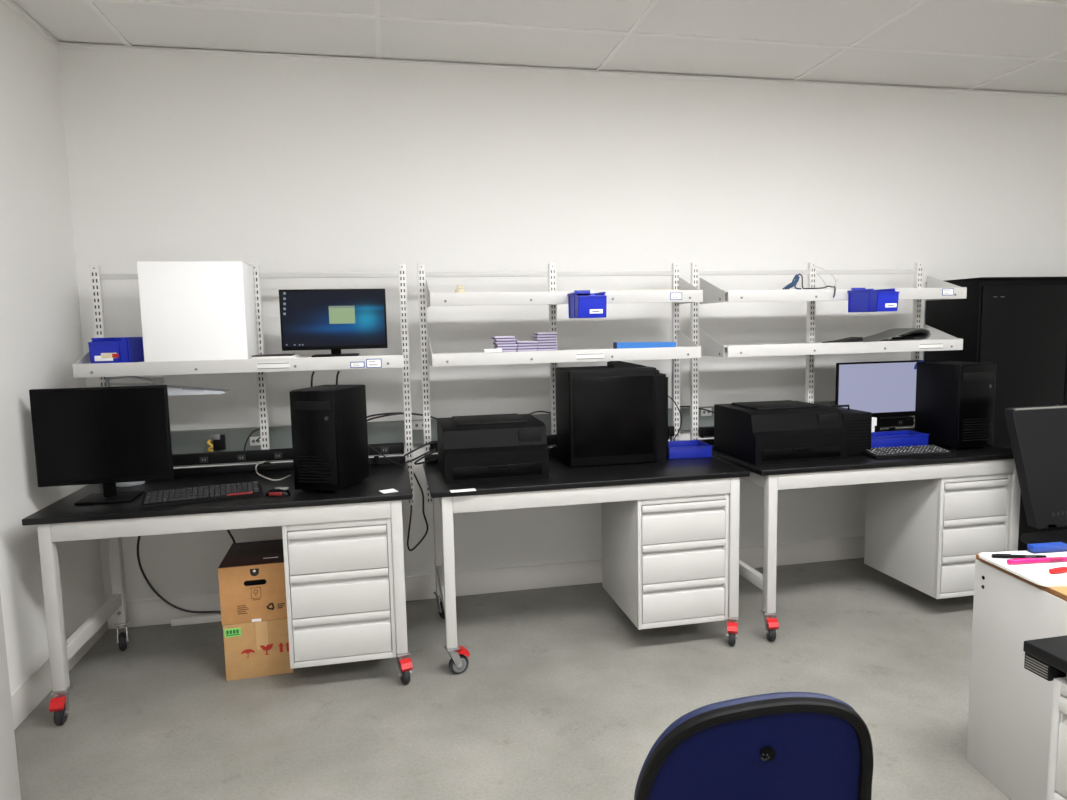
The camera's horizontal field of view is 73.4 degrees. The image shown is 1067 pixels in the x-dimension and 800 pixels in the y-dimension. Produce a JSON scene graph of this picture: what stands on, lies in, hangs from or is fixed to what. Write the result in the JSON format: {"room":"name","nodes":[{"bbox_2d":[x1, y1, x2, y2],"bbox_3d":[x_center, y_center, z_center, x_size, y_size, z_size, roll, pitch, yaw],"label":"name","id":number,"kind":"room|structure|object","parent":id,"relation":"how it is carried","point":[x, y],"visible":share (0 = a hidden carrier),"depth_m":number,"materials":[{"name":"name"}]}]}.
{"room":"computer laboratory","nodes":[
{"label":"computer laboratory","id":0,"kind":"room"},
{"bbox_2d":[0,0,104,693],"bbox_3d":[-1.720,0.049,0.542,0.100,2.995,6.400,-2,6,-11],"label":"wall","id":1,"kind":"structure","parent":0,"point":[41,333],"depth_m":3.13,"materials":[{"name":"paint"}]},
{"bbox_2d":[1,0,58,45],"bbox_3d":[-1.689,-1.428,0.386,0.022,0.022,6.370,-2,6,-11],"label":"trim","id":2,"kind":"structure","parent":1,"relation":"attached to","point":[14,7],"depth_m":3.23,"materials":[{"name":"white"}]},
{"bbox_2d":[11,620,107,729],"bbox_3d":[-2.124,1.229,3.064,0.008,0.145,1.550,-2,6,-11],"label":"baseboard","id":3,"kind":"structure","parent":1,"relation":"attached to","point":[29,694],"depth_m":3.05,"materials":[{"name":"white plastic"}]},
{"bbox_2d":[14,558,1010,799],"bbox_3d":[2.112,1.429,1.466,7.860,0.100,6.600,-2,6,-11],"label":"floor","id":4,"kind":"structure","parent":0,"point":[559,695],"depth_m":3.02,"materials":[{"name":"concrete"}]},
{"bbox_2d":[0,594,20,799],"bbox_3d":[-1.771,0.404,1.952,0.320,2.000,0.500,-2,6,-11],"label":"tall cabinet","id":5,"kind":"object","parent":4,"relation":"on","point":[9,774],"visible":1,"depth_m":2.25,"materials":[{"name":"white metal"}]},
{"bbox_2d":[137,536,220,612],"bbox_3d":[-1.817,0.915,3.830,0.547,0.596,0.020,-3,6,-12],"label":"power cable","id":6,"kind":"object","parent":4,"relation":"on","point":[138,539],"visible":0.73,"depth_m":3.80,"materials":[{"name":"black plastic"}]},
{"bbox_2d":[171,613,220,625],"bbox_3d":[-1.795,1.191,3.890,0.320,0.036,0.032,-2,6,-11],"label":"power strip","id":7,"kind":"object","parent":4,"relation":"on","point":[187,620],"visible":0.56,"depth_m":3.87,"materials":[{"name":"white plastic"}]},
{"bbox_2d":[22,442,412,725],"bbox_3d":[-1.325,0.772,3.325,1.504,0.966,0.797,-2,6,-11],"label":"workbench","id":8,"kind":"object","parent":4,"relation":"on","point":[343,551],"depth_m":3.08,"materials":[{"name":"grey"}]},
{"bbox_2d":[29,385,173,504],"bbox_3d":[-1.843,0.187,3.082,0.530,0.489,0.175,-2,6,-11],"label":"monitor","id":9,"kind":"object","parent":8,"relation":"on","point":[107,436],"visible":1,"depth_m":3.05,"materials":[{"name":"black plastic"}]},
{"bbox_2d":[105,376,229,486],"bbox_3d":[-1.746,0.136,3.417,0.559,0.517,0.140,-2,6,-11],"label":"desk lamp","id":10,"kind":"object","parent":8,"relation":"on","point":[173,390],"visible":0.62,"depth_m":3.38,"materials":[{"name":"silver metal"}]},
{"bbox_2d":[140,481,262,507],"bbox_3d":[-1.430,0.405,3.103,0.470,0.033,0.191,-4,6,-23],"label":"keyboard","id":11,"kind":"object","parent":8,"relation":"on","point":[244,489],"visible":1,"depth_m":3.07,"materials":[{"name":"black plastic"}]},
{"bbox_2d":[199,457,207,462],"bbox_3d":[-1.641,0.298,3.561,0.040,0.030,0.005,-2,6,-11],"label":"socket","id":12,"kind":"object","parent":8,"relation":"attached to","point":[201,459],"depth_m":3.56,"materials":[{"name":"black plastic"}]},
{"bbox_2d":[22,463,411,525],"bbox_3d":[-1.337,0.412,3.308,1.508,0.026,0.748,-2,6,-11],"label":"countertop","id":13,"kind":"structure","parent":8,"relation":"on","point":[381,476],"depth_m":3.07,"materials":[{"name":"laminate"}]},
{"bbox_2d":[227,530,235,542],"bbox_3d":[-1.547,0.706,3.658,0.051,0.152,0.012,-2,6,-11],"label":"power cable","id":14,"kind":"object","parent":8,"relation":"hanging from","point":[228,531],"visible":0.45,"depth_m":3.65,"materials":[{"name":"black plastic"}]},
{"bbox_2d":[237,455,245,460],"bbox_3d":[-1.468,0.290,3.596,0.040,0.030,0.005,-2,6,-11],"label":"socket","id":15,"kind":"object","parent":8,"relation":"attached to","point":[239,457],"depth_m":3.59,"materials":[{"name":"black plastic"}]},
{"bbox_2d":[72,264,414,504],"bbox_3d":[-1.356,-0.027,3.503,1.494,1.280,0.344,-2,6,-11],"label":"shelf rack","id":16,"kind":"object","parent":8,"relation":"attached to","point":[83,368],"visible":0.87,"depth_m":3.44,"materials":[{"name":"grey"}]},
{"bbox_2d":[88,337,143,363],"bbox_3d":[-1.938,-0.231,3.324,0.152,0.118,0.217,-1,6,-2],"label":"storage bin","id":17,"kind":"object","parent":16,"relation":"on","point":[113,349],"visible":0.96,"depth_m":3.24,"materials":[{"name":"blue plastic"}]},
{"bbox_2d":[137,261,257,361],"bbox_3d":[-1.577,-0.416,3.396,0.444,0.456,0.281,-2,6,-11],"label":"box","id":18,"kind":"object","parent":16,"relation":"on","point":[191,310],"visible":0.93,"depth_m":3.26,"materials":[{"name":"cardboard"}]},
{"bbox_2d":[244,428,260,450],"bbox_3d":[-1.440,0.206,3.697,0.118,0.136,0.017,-2,6,-11],"label":"cable","id":19,"kind":"object","parent":16,"relation":"hanging from","point":[258,428],"visible":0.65,"depth_m":3.69,"materials":[{"name":"black plastic"}]},
{"bbox_2d":[251,354,299,358],"bbox_3d":[-1.237,-0.208,3.436,0.200,0.020,0.150,-2,6,-11],"label":"flat tray","id":20,"kind":"object","parent":16,"relation":"on","point":[261,356],"visible":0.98,"depth_m":3.37,"materials":[{"name":"white"}]},
{"bbox_2d":[311,371,314,386],"bbox_3d":[-1.116,0.029,3.639,0.025,0.353,0.010,-2,6,-11],"label":"cable","id":21,"kind":"object","parent":16,"relation":"hanging from","point":[313,372],"visible":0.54,"depth_m":3.62,"materials":[{"name":"black plastic"}]},
{"bbox_2d":[279,289,387,356],"bbox_3d":[-0.982,-0.380,3.530,0.503,0.329,0.175,-2,6,-11],"label":"monitor","id":22,"kind":"object","parent":16,"relation":"on","point":[334,320],"visible":0.97,"depth_m":3.50,"materials":[{"name":"black plastic"}]},
{"bbox_2d":[407,473,427,550],"bbox_3d":[-0.641,0.606,3.927,0.121,0.456,0.010,-2,6,-11],"label":"cable","id":23,"kind":"object","parent":16,"relation":"hanging from","point":[420,541],"visible":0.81,"depth_m":3.93,"materials":[{"name":"black plastic"}]},
{"bbox_2d":[255,461,290,480],"bbox_3d":[-1.282,0.346,3.483,0.237,0.063,0.114,3,7,33],"label":"cable","id":24,"kind":"object","parent":8,"relation":"on","point":[257,464],"visible":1,"depth_m":3.46,"materials":[{"name":"grey plastic"}]},
{"bbox_2d":[266,487,290,496],"bbox_3d":[-1.111,0.397,3.109,0.110,0.036,0.062,-1,6,4],"label":"computer mouse","id":25,"kind":"object","parent":8,"relation":"on","point":[278,491],"visible":1,"depth_m":3.09,"materials":[{"name":"black plastic"}]},
{"bbox_2d":[274,453,282,458],"bbox_3d":[-1.295,0.283,3.631,0.040,0.030,0.005,-2,6,-11],"label":"socket","id":26,"kind":"object","parent":8,"relation":"attached to","point":[276,455],"depth_m":3.63,"materials":[{"name":"black plastic"}]},
{"bbox_2d":[289,385,368,491],"bbox_3d":[-0.921,0.168,3.252,0.215,0.452,0.313,0,6,13],"label":"computer tower","id":27,"kind":"object","parent":8,"relation":"on","point":[329,422],"visible":1,"depth_m":3.12,"materials":[{"name":"black plastic"}]},
{"bbox_2d":[298,455,331,482],"bbox_3d":[-0.952,0.301,3.114,0.155,0.118,0.003,0,6,12],"label":"vent","id":28,"kind":"object","parent":27,"relation":"attached to","point":[298,455],"depth_m":3.11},
{"bbox_2d":[381,447,388,452],"bbox_3d":[-0.777,0.262,3.735,0.040,0.030,0.005,-2,6,-11],"label":"socket","id":29,"kind":"object","parent":8,"relation":"attached to","point":[383,449],"depth_m":3.73,"materials":[{"name":"black plastic"}]},
{"bbox_2d":[379,489,397,493],"bbox_3d":[-0.638,0.400,3.146,0.066,0.001,0.066,-5,7,-31],"label":"paper slip","id":30,"kind":"object","parent":8,"relation":"on","point":[386,490],"visible":1,"depth_m":3.14,"materials":[{"name":"white"}]},
{"bbox_2d":[368,444,410,467],"bbox_3d":[-0.750,0.285,3.698,0.225,0.144,0.006,-2,6,-11],"label":"cable","id":31,"kind":"object","parent":8,"relation":"on","point":[368,444],"visible":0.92,"depth_m":3.69,"materials":[{"name":"black plastic"}]},
{"bbox_2d":[223,618,293,680],"bbox_3d":[-1.296,1.113,3.441,0.288,0.262,0.404,-3,6,-13],"label":"carton","id":32,"kind":"object","parent":4,"relation":"on","point":[260,648],"visible":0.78,"depth_m":3.25,"materials":[{"name":"cardboard"}]},
{"bbox_2d":[218,539,286,624],"bbox_3d":[-1.302,0.851,3.403,0.290,0.267,0.384,-3,6,-13],"label":"carton","id":33,"kind":"object","parent":32,"relation":"on","point":[251,575],"visible":0.87,"depth_m":3.23,"materials":[{"name":"cardboard"}]},
{"bbox_2d":[423,434,749,673],"bbox_3d":[0.230,0.707,3.639,1.504,0.966,0.798,-2,6,-11],"label":"workbench","id":34,"kind":"object","parent":4,"relation":"on","point":[670,527],"depth_m":3.40,"materials":[{"name":"grey"}]},
{"bbox_2d":[404,441,436,464],"bbox_3d":[-0.591,0.279,3.740,0.176,0.119,0.020,-2,6,-11],"label":"cables","id":35,"kind":"object","parent":34,"relation":"on","point":[433,450],"visible":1,"depth_m":3.74,"materials":[{"name":"black plastic"}]},
{"bbox_2d":[450,488,475,492],"bbox_3d":[-0.308,0.396,3.126,0.110,0.001,0.045,-3,6,-14],"label":"paper slip","id":36,"kind":"object","parent":34,"relation":"on","point":[472,489],"visible":1,"depth_m":3.12,"materials":[{"name":"white"}]},
{"bbox_2d":[437,413,548,483],"bbox_3d":[-0.212,0.223,3.521,0.485,0.259,0.469,-2,6,-11],"label":"printer","id":37,"kind":"object","parent":34,"relation":"on","point":[494,447],"visible":1,"depth_m":3.33,"materials":[{"name":"black plastic"}]},
{"bbox_2d":[452,462,541,479],"bbox_3d":[-0.165,0.328,3.307,0.417,0.057,0.013,-2,6,-11],"label":"paper tray","id":38,"kind":"object","parent":37,"relation":"on","point":[461,470],"depth_m":3.30,"materials":[{"name":"black"}]},
{"bbox_2d":[417,263,702,503],"bbox_3d":[0.151,-0.090,3.806,1.459,1.280,0.344,-2,6,-11],"label":"shelf rack","id":39,"kind":"object","parent":34,"relation":"attached to","point":[685,348],"visible":0.95,"depth_m":3.72,"materials":[{"name":"grey"}]},
{"bbox_2d":[367,412,436,420],"bbox_3d":[-0.699,0.127,3.862,0.554,0.124,0.020,-2,6,-11],"label":"cable","id":40,"kind":"object","parent":39,"relation":"hanging from","point":[391,413],"visible":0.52,"depth_m":3.84,"materials":[{"name":"black plastic"}]},
{"bbox_2d":[455,285,464,292],"bbox_3d":[-0.372,-0.558,3.630,0.052,0.052,0.052,-2,6,-11],"label":"tape roll","id":41,"kind":"object","parent":39,"relation":"on","point":[459,289],"visible":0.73,"depth_m":3.62,"materials":[{"name":"beige"}]},
{"bbox_2d":[483,349,501,352],"bbox_3d":[-0.203,-0.243,3.558,0.090,0.022,0.030,-2,6,-11],"label":"box","id":42,"kind":"object","parent":39,"relation":"on","point":[484,350],"visible":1,"depth_m":3.54,"materials":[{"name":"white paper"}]},
{"bbox_2d":[516,349,536,351],"bbox_3d":[-0.043,-0.254,3.665,0.102,0.013,0.120,-2,6,-11],"label":"box","id":43,"kind":"object","parent":39,"relation":"on","point":[516,349],"visible":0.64,"depth_m":3.61,"materials":[{"name":"cardboard"}]},
{"bbox_2d":[517,346,536,349],"bbox_3d":[-0.042,-0.267,3.662,0.102,0.013,0.120,-2,6,-11],"label":"box","id":44,"kind":"object","parent":43,"relation":"on","point":[532,347],"visible":0.7,"depth_m":3.60,"materials":[{"name":"cardboard"}]},
{"bbox_2d":[517,344,537,346],"bbox_3d":[-0.040,-0.282,3.668,0.102,0.013,0.120,-2,6,-11],"label":"box","id":45,"kind":"object","parent":44,"relation":"on","point":[519,345],"visible":0.68,"depth_m":3.61,"materials":[{"name":"cardboard"}]},
{"bbox_2d":[515,341,536,343],"bbox_3d":[-0.043,-0.295,3.662,0.102,0.013,0.120,-2,6,-11],"label":"box","id":46,"kind":"object","parent":45,"relation":"on","point":[517,342],"visible":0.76,"depth_m":3.60,"materials":[{"name":"cardboard"}]},
{"bbox_2d":[537,349,556,350],"bbox_3d":[0.059,-0.258,3.683,0.102,0.013,0.120,-2,6,-11],"label":"box","id":47,"kind":"object","parent":39,"relation":"on","point":[537,349],"visible":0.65,"depth_m":3.62,"materials":[{"name":"cardboard"}]},
{"bbox_2d":[537,346,556,348],"bbox_3d":[0.059,-0.272,3.683,0.102,0.013,0.120,-2,6,-11],"label":"box","id":48,"kind":"object","parent":47,"relation":"on","point":[538,347],"visible":0.72,"depth_m":3.62,"materials":[{"name":"cardboard"}]},
{"bbox_2d":[537,343,556,345],"bbox_3d":[0.060,-0.285,3.681,0.102,0.013,0.120,-2,6,-11],"label":"box","id":49,"kind":"object","parent":48,"relation":"on","point":[543,344],"visible":0.7,"depth_m":3.63,"materials":[{"name":"cardboard"}]},
{"bbox_2d":[537,340,556,343],"bbox_3d":[0.057,-0.299,3.680,0.102,0.013,0.120,-2,6,-11],"label":"box","id":50,"kind":"object","parent":49,"relation":"on","point":[553,341],"visible":0.73,"depth_m":3.62,"materials":[{"name":"cardboard"}]},
{"bbox_2d":[533,338,556,340],"bbox_3d":[0.057,-0.313,3.680,0.102,0.013,0.120,-2,6,-11],"label":"box","id":51,"kind":"object","parent":50,"relation":"on","point":[534,339],"visible":0.94,"depth_m":3.62,"materials":[{"name":"cardboard"}]},
{"bbox_2d":[532,335,556,337],"bbox_3d":[0.056,-0.327,3.683,0.102,0.013,0.120,-2,6,-11],"label":"box","id":52,"kind":"object","parent":51,"relation":"on","point":[533,336],"visible":0.98,"depth_m":3.63,"materials":[{"name":"cardboard"}]},
{"bbox_2d":[533,332,557,334],"bbox_3d":[0.061,-0.340,3.676,0.102,0.013,0.120,-2,6,-11],"label":"box","id":53,"kind":"object","parent":52,"relation":"on","point":[541,333],"visible":1,"depth_m":3.62,"materials":[{"name":"cardboard"}]},
{"bbox_2d":[567,290,606,317],"bbox_3d":[0.265,-0.474,3.523,0.157,0.140,0.198,-2,6,-11],"label":"storage bin","id":54,"kind":"object","parent":39,"relation":"on","point":[581,303],"visible":1,"depth_m":3.44,"materials":[{"name":"blue plastic"}]},
{"bbox_2d":[613,342,675,348],"bbox_3d":[0.587,-0.290,3.777,0.334,0.037,0.050,-3,6,-13],"label":"box","id":55,"kind":"object","parent":39,"relation":"on","point":[616,345],"visible":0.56,"depth_m":3.75,"materials":[{"name":"blue"}]},
{"bbox_3d":[-0.147,-0.249,3.642,0.102,0.013,0.120,-2,6,-11],"label":"box","id":56,"kind":"object","parent":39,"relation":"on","visible":0},
{"bbox_2d":[493,347,516,349],"bbox_3d":[-0.146,-0.263,3.643,0.102,0.013,0.120,-2,6,-11],"label":"box","id":57,"kind":"object","parent":56,"relation":"on","point":[502,348],"visible":0.9,"depth_m":3.59,"materials":[{"name":"cardboard"}]},
{"bbox_2d":[494,344,517,346],"bbox_3d":[-0.142,-0.277,3.641,0.102,0.013,0.120,-2,6,-11],"label":"box","id":58,"kind":"object","parent":57,"relation":"on","point":[504,345],"visible":0.97,"depth_m":3.59,"materials":[{"name":"cardboard"}]},
{"bbox_2d":[493,341,515,344],"bbox_3d":[-0.150,-0.291,3.645,0.102,0.013,0.120,-2,6,-11],"label":"box","id":59,"kind":"object","parent":58,"relation":"on","point":[514,342],"visible":0.92,"depth_m":3.59,"materials":[{"name":"cardboard"}]},
{"bbox_2d":[493,339,516,341],"bbox_3d":[-0.145,-0.304,3.638,0.102,0.013,0.120,-2,6,-11],"label":"box","id":60,"kind":"object","parent":59,"relation":"on","point":[495,340],"visible":0.92,"depth_m":3.58,"materials":[{"name":"cardboard"}]},
{"bbox_2d":[491,336,514,338],"bbox_3d":[-0.157,-0.317,3.633,0.102,0.013,0.120,-2,6,-11],"label":"box","id":61,"kind":"object","parent":60,"relation":"on","point":[492,337],"visible":1,"depth_m":3.58,"materials":[{"name":"cardboard"}]},
{"bbox_2d":[423,454,749,497],"bbox_3d":[0.218,0.347,3.621,1.508,0.026,0.748,-2,6,-11],"label":"countertop","id":62,"kind":"structure","parent":34,"relation":"on","point":[561,476],"depth_m":3.36,"materials":[{"name":"laminate"}]},
{"bbox_2d":[555,361,667,467],"bbox_3d":[0.420,0.055,3.740,0.554,0.520,0.303,-2,6,-11],"label":"equipment case","id":63,"kind":"object","parent":34,"relation":"on","point":[616,413],"visible":1,"depth_m":3.60,"materials":[{"name":"black plastic"}]},
{"bbox_2d":[668,426,674,440],"bbox_3d":[0.775,0.213,4.031,0.036,0.132,0.026,-2,6,-11],"label":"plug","id":64,"kind":"object","parent":34,"relation":"on","point":[671,429],"visible":0.7,"depth_m":4.01,"materials":[{"name":"black"}]},
{"bbox_2d":[668,396,681,440],"bbox_3d":[0.791,0.114,4.039,0.105,0.296,0.007,-2,6,-11],"label":"cable","id":65,"kind":"object","parent":34,"relation":"on","point":[668,396],"visible":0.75,"depth_m":4.04,"materials":[{"name":"black plastic"}]},
{"bbox_2d":[666,440,712,458],"bbox_3d":[0.812,0.266,3.853,0.240,0.062,0.208,-2,6,-7],"label":"tray","id":66,"kind":"object","parent":34,"relation":"on","point":[683,449],"visible":0.81,"depth_m":3.76,"materials":[{"name":"blue plastic"}]},
{"bbox_2d":[634,692,873,799],"bbox_3d":[0.405,0.943,1.523,0.538,0.927,0.550,-1,6,3],"label":"office chair","id":67,"kind":"object","parent":4,"relation":"on","point":[779,745],"visible":1,"depth_m":1.23,"materials":[{"name":"blue"}]},
{"bbox_2d":[698,416,1020,641],"bbox_3d":[1.779,0.643,3.947,1.532,0.966,0.791,-2,6,-11],"label":"workbench","id":68,"kind":"object","parent":4,"relation":"on","point":[928,519],"depth_m":3.71,"materials":[{"name":"grey"}]},
{"bbox_2d":[714,400,846,464],"bbox_3d":[1.300,0.157,3.804,0.505,0.267,0.469,-2,6,-11],"label":"printer","id":69,"kind":"object","parent":68,"relation":"on","point":[781,431],"visible":1,"depth_m":3.62,"materials":[{"name":"black plastic"}]},
{"bbox_2d":[762,445,840,460],"bbox_3d":[1.348,0.265,3.591,0.434,0.059,0.013,-2,6,-11],"label":"paper tray","id":70,"kind":"object","parent":69,"relation":"on","point":[769,452],"depth_m":3.59,"materials":[{"name":"black"}]},
{"bbox_2d":[690,262,966,439],"bbox_3d":[1.686,-0.154,4.115,1.523,1.280,0.344,-2,6,-11],"label":"shelf rack","id":71,"kind":"object","parent":68,"relation":"attached to","point":[936,289],"visible":0.88,"depth_m":4.03,"materials":[{"name":"grey"}]},
{"bbox_2d":[782,273,800,289],"bbox_3d":[1.426,-0.653,3.949,0.111,0.091,0.049,-2,6,-11],"label":"cable bundle","id":72,"kind":"object","parent":71,"relation":"on","point":[796,278],"visible":0.97,"depth_m":3.94,"materials":[{"name":"blue"}]},
{"bbox_2d":[800,274,835,297],"bbox_3d":[1.560,-0.628,3.921,0.166,0.140,0.125,-2,6,-11],"label":"cable","id":73,"kind":"object","parent":71,"relation":"on","point":[800,274],"visible":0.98,"depth_m":3.96,"materials":[{"name":"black plastic"}]},
{"bbox_2d":[800,266,837,288],"bbox_3d":[1.614,-0.691,4.035,0.237,0.127,0.026,-2,6,-11],"label":"cable","id":74,"kind":"object","parent":71,"relation":"on","point":[813,266],"visible":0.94,"depth_m":4.04,"materials":[{"name":"grey plastic"}]},
{"bbox_2d":[822,337,862,342],"bbox_3d":[1.748,-0.340,4.057,0.197,0.030,0.100,-2,6,-11],"label":"wallet","id":75,"kind":"object","parent":71,"relation":"on","point":[849,339],"visible":0.85,"depth_m":4.02,"materials":[{"name":"black"}]},
{"bbox_2d":[847,288,899,311],"bbox_3d":[1.802,-0.536,3.802,0.138,0.133,0.258,-2,6,-11],"label":"storage bin","id":76,"kind":"object","parent":71,"relation":"on","point":[859,299],"visible":1,"depth_m":3.73,"materials":[{"name":"blue plastic"}]},
{"bbox_2d":[863,328,930,341],"bbox_3d":[2.066,-0.378,4.149,0.376,0.072,0.200,-2,6,-11],"label":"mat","id":77,"kind":"object","parent":71,"relation":"on","point":[906,334],"visible":0.94,"depth_m":4.10,"materials":[{"name":"black"}]},
{"bbox_2d":[831,405,871,455],"bbox_3d":[1.654,0.152,3.860,0.170,0.252,0.302,-2,6,-11],"label":"equipment case","id":78,"kind":"object","parent":68,"relation":"on","point":[857,424],"visible":0.57,"depth_m":3.72,"materials":[{"name":"black plastic"}]},
{"bbox_2d":[846,419,869,450],"bbox_3d":[1.684,0.182,3.716,0.140,0.161,0.003,-2,6,-11],"label":"grille","id":79,"kind":"object","parent":78,"relation":"attached to","point":[858,430],"depth_m":3.72,"materials":[{"name":"black"}]},
{"bbox_2d":[711,442,1013,475],"bbox_3d":[1.767,0.282,3.933,1.536,0.026,0.748,-2,6,-11],"label":"countertop","id":80,"kind":"structure","parent":68,"relation":"on","point":[993,452],"depth_m":3.60,"materials":[{"name":"laminate"}]},
{"bbox_2d":[872,417,876,431],"bbox_3d":[1.933,0.176,4.066,0.042,0.150,0.060,-2,6,-11],"label":"holder","id":81,"kind":"object","parent":68,"relation":"on","point":[874,419],"visible":0.27,"depth_m":4.06,"materials":[{"name":"white"}]},
{"bbox_2d":[835,360,924,431],"bbox_3d":[2.035,0.003,4.209,0.598,0.461,0.175,-2,6,-11],"label":"monitor","id":82,"kind":"object","parent":68,"relation":"on","point":[880,388],"visible":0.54,"depth_m":4.17,"materials":[{"name":"black plastic"}]},
{"bbox_2d":[871,430,929,447],"bbox_3d":[1.954,0.225,3.955,0.408,0.075,0.158,-2,6,-11],"label":"tray","id":83,"kind":"object","parent":68,"relation":"on","point":[905,437],"visible":0.5,"depth_m":3.90,"materials":[{"name":"blue plastic"}]},
{"bbox_2d":[863,445,954,458],"bbox_3d":[1.946,0.270,3.727,0.440,0.033,0.150,-2,6,-8],"label":"keyboard","id":84,"kind":"object","parent":68,"relation":"on","point":[926,450],"visible":1,"depth_m":3.69,"materials":[{"name":"black plastic"}]},
{"bbox_2d":[914,361,995,448],"bbox_3d":[2.332,0.022,3.965,0.230,0.460,0.323,-2,6,-11],"label":"computer tower","id":85,"kind":"object","parent":68,"relation":"on","point":[955,402],"visible":0.92,"depth_m":3.83,"materials":[{"name":"black plastic"}]},
{"bbox_2d":[962,418,990,440],"bbox_3d":[2.366,0.158,3.822,0.170,0.118,0.003,-2,6,-11],"label":"vent","id":86,"kind":"object","parent":85,"relation":"attached to","point":[973,429],"depth_m":3.82,"materials":[{"name":"black"}]},
{"bbox_2d":[924,277,1066,550],"bbox_3d":[3.205,0.130,4.591,1.262,1.793,0.463,-2,6,-11],"label":"tall cabinet","id":87,"kind":"object","parent":4,"relation":"on","point":[1018,325],"visible":0.34,"depth_m":4.29,"materials":[{"name":"black metal"}]},
{"bbox_2d":[966,554,1066,799],"bbox_3d":[2.005,0.930,2.168,0.901,0.753,0.740,-2,6,-4],"label":"desk","id":88,"kind":"object","parent":4,"relation":"on","point":[1010,705],"visible":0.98,"depth_m":2.32,"materials":[{"name":"white wood"}]},
{"bbox_2d":[979,551,1066,586],"bbox_3d":[1.826,0.534,2.319,0.614,0.009,0.302,-2,6,-4],"label":"panel","id":89,"kind":"object","parent":88,"relation":"on","point":[1037,573],"visible":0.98,"depth_m":2.29,"materials":[{"name":"white laminate"}]},
{"bbox_2d":[991,554,1046,557],"bbox_3d":[1.616,0.520,2.381,0.166,0.014,0.013,0,6,8],"label":"marker pen","id":90,"kind":"object","parent":89,"relation":"on","point":[992,555],"visible":0.89,"depth_m":2.38,"materials":[{"name":"black plastic"}]},
{"bbox_2d":[1006,556,1066,564],"bbox_3d":[1.657,0.522,2.333,0.234,0.018,0.017,-2,6,-5],"label":"pen","id":91,"kind":"object","parent":89,"relation":"on","point":[1048,559],"visible":1,"depth_m":2.33,"materials":[{"name":"pink plastic"}]},
{"bbox_2d":[1027,542,1066,553],"bbox_3d":[1.757,0.505,2.444,0.130,0.026,0.032,-2,6,-7],"label":"eraser","id":92,"kind":"object","parent":89,"relation":"on","point":[1051,547],"visible":1,"depth_m":2.43,"materials":[{"name":"blue"}]},
{"bbox_2d":[1049,566,1066,573],"bbox_3d":[1.693,0.530,2.250,0.165,0.018,0.017,-3,6,-15],"label":"marker pen","id":93,"kind":"object","parent":89,"relation":"on","point":[1057,570],"visible":1,"depth_m":2.23,"materials":[{"name":"red plastic"}]},
{"bbox_2d":[1004,405,1066,543],"bbox_3d":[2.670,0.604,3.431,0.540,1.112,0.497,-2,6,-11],"label":"monitor","id":94,"kind":"object","parent":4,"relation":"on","point":[1037,434],"visible":0.73,"depth_m":3.58,"materials":[{"name":"black"}]},
{"bbox_2d":[1023,635,1066,799],"bbox_3d":[1.568,0.992,1.157,0.760,0.856,1.100,-2,6,-11],"label":"bench","id":95,"kind":"object","parent":4,"relation":"on","point":[1046,658],"visible":1,"depth_m":1.52,"materials":[{"name":"grey"}]},
{"bbox_2d":[1023,635,1066,672],"bbox_3d":[1.560,0.580,1.114,0.760,0.026,1.100,-2,6,-11],"label":"countertop","id":96,"kind":"structure","parent":95,"relation":"on","point":[1052,651],"depth_m":1.54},
{"bbox_2d":[12,0,1066,94],"bbox_3d":[2.048,-1.648,1.147,7.860,0.102,6.600,-2,6,-11],"label":"ceiling","id":97,"kind":"structure","parent":0,"point":[988,45],"depth_m":3.53,"materials":[{"name":"paint"}]},
{"bbox_2d":[57,49,1066,601],"bbox_3d":[1.429,-0.425,4.475,7.860,2.995,0.100,-2,6,-11],"label":"wall","id":98,"kind":"structure","parent":0,"point":[277,166],"depth_m":4.09,"materials":[{"name":"paint"}]},
{"bbox_2d":[108,536,864,628],"bbox_3d":[0.137,1.053,4.301,4.922,0.145,0.008,-2,6,-11],"label":"baseboard","id":99,"kind":"structure","parent":98,"relation":"attached to","point":[147,612],"depth_m":4.25,"materials":[{"name":"white plastic"}]},
{"bbox_2d":[171,401,902,453],"bbox_3d":[0.113,0.147,4.185,4.800,0.135,0.049,-2,6,-11],"label":"cable trunking","id":100,"kind":"object","parent":98,"relation":"attached to","point":[379,432],"visible":0.33,"depth_m":3.88,"materials":[{"name":"grey plastic"}]},
{"bbox_2d":[207,434,225,451],"bbox_3d":[-1.668,0.225,3.758,0.087,0.092,0.041,-2,6,-11],"label":"plug adapter","id":101,"kind":"object","parent":100,"relation":"attached to","point":[218,440],"visible":1,"depth_m":3.75,"materials":[{"name":"black plastic"}]},
{"bbox_2d":[250,436,260,445],"bbox_3d":[-1.491,0.221,3.842,0.060,0.048,0.007,-2,6,-11],"label":"socket","id":102,"kind":"object","parent":100,"relation":"attached to","point":[253,442],"depth_m":3.84,"materials":[{"name":"white"}]},
{"bbox_2d":[412,421,422,429],"bbox_3d":[-0.636,0.142,4.010,0.090,0.052,0.007,-2,6,-11],"label":"socket","id":103,"kind":"object","parent":100,"relation":"attached to","point":[416,425],"depth_m":4.00,"materials":[{"name":"white"}]},
{"bbox_2d":[680,406,713,412],"bbox_3d":[1.006,0.081,4.285,0.375,0.104,0.009,-2,6,-11],"label":"cable","id":104,"kind":"object","parent":100,"relation":"attached to","point":[680,406],"visible":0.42,"depth_m":4.28,"materials":[{"name":"black plastic"}]},
{"bbox_2d":[701,408,711,415],"bbox_3d":[1.050,0.073,4.349,0.070,0.048,0.007,-2,6,-11],"label":"socket","id":105,"kind":"object","parent":100,"relation":"attached to","point":[703,413],"depth_m":4.35,"materials":[{"name":"white"}]},
{"bbox_2d":[55,42,1066,98],"bbox_3d":[1.411,-1.895,4.262,7.660,0.022,0.022,-2,6,-11],"label":"trim","id":106,"kind":"structure","parent":98,"relation":"attached to","point":[76,46],"depth_m":3.98,"materials":[{"name":"white"}]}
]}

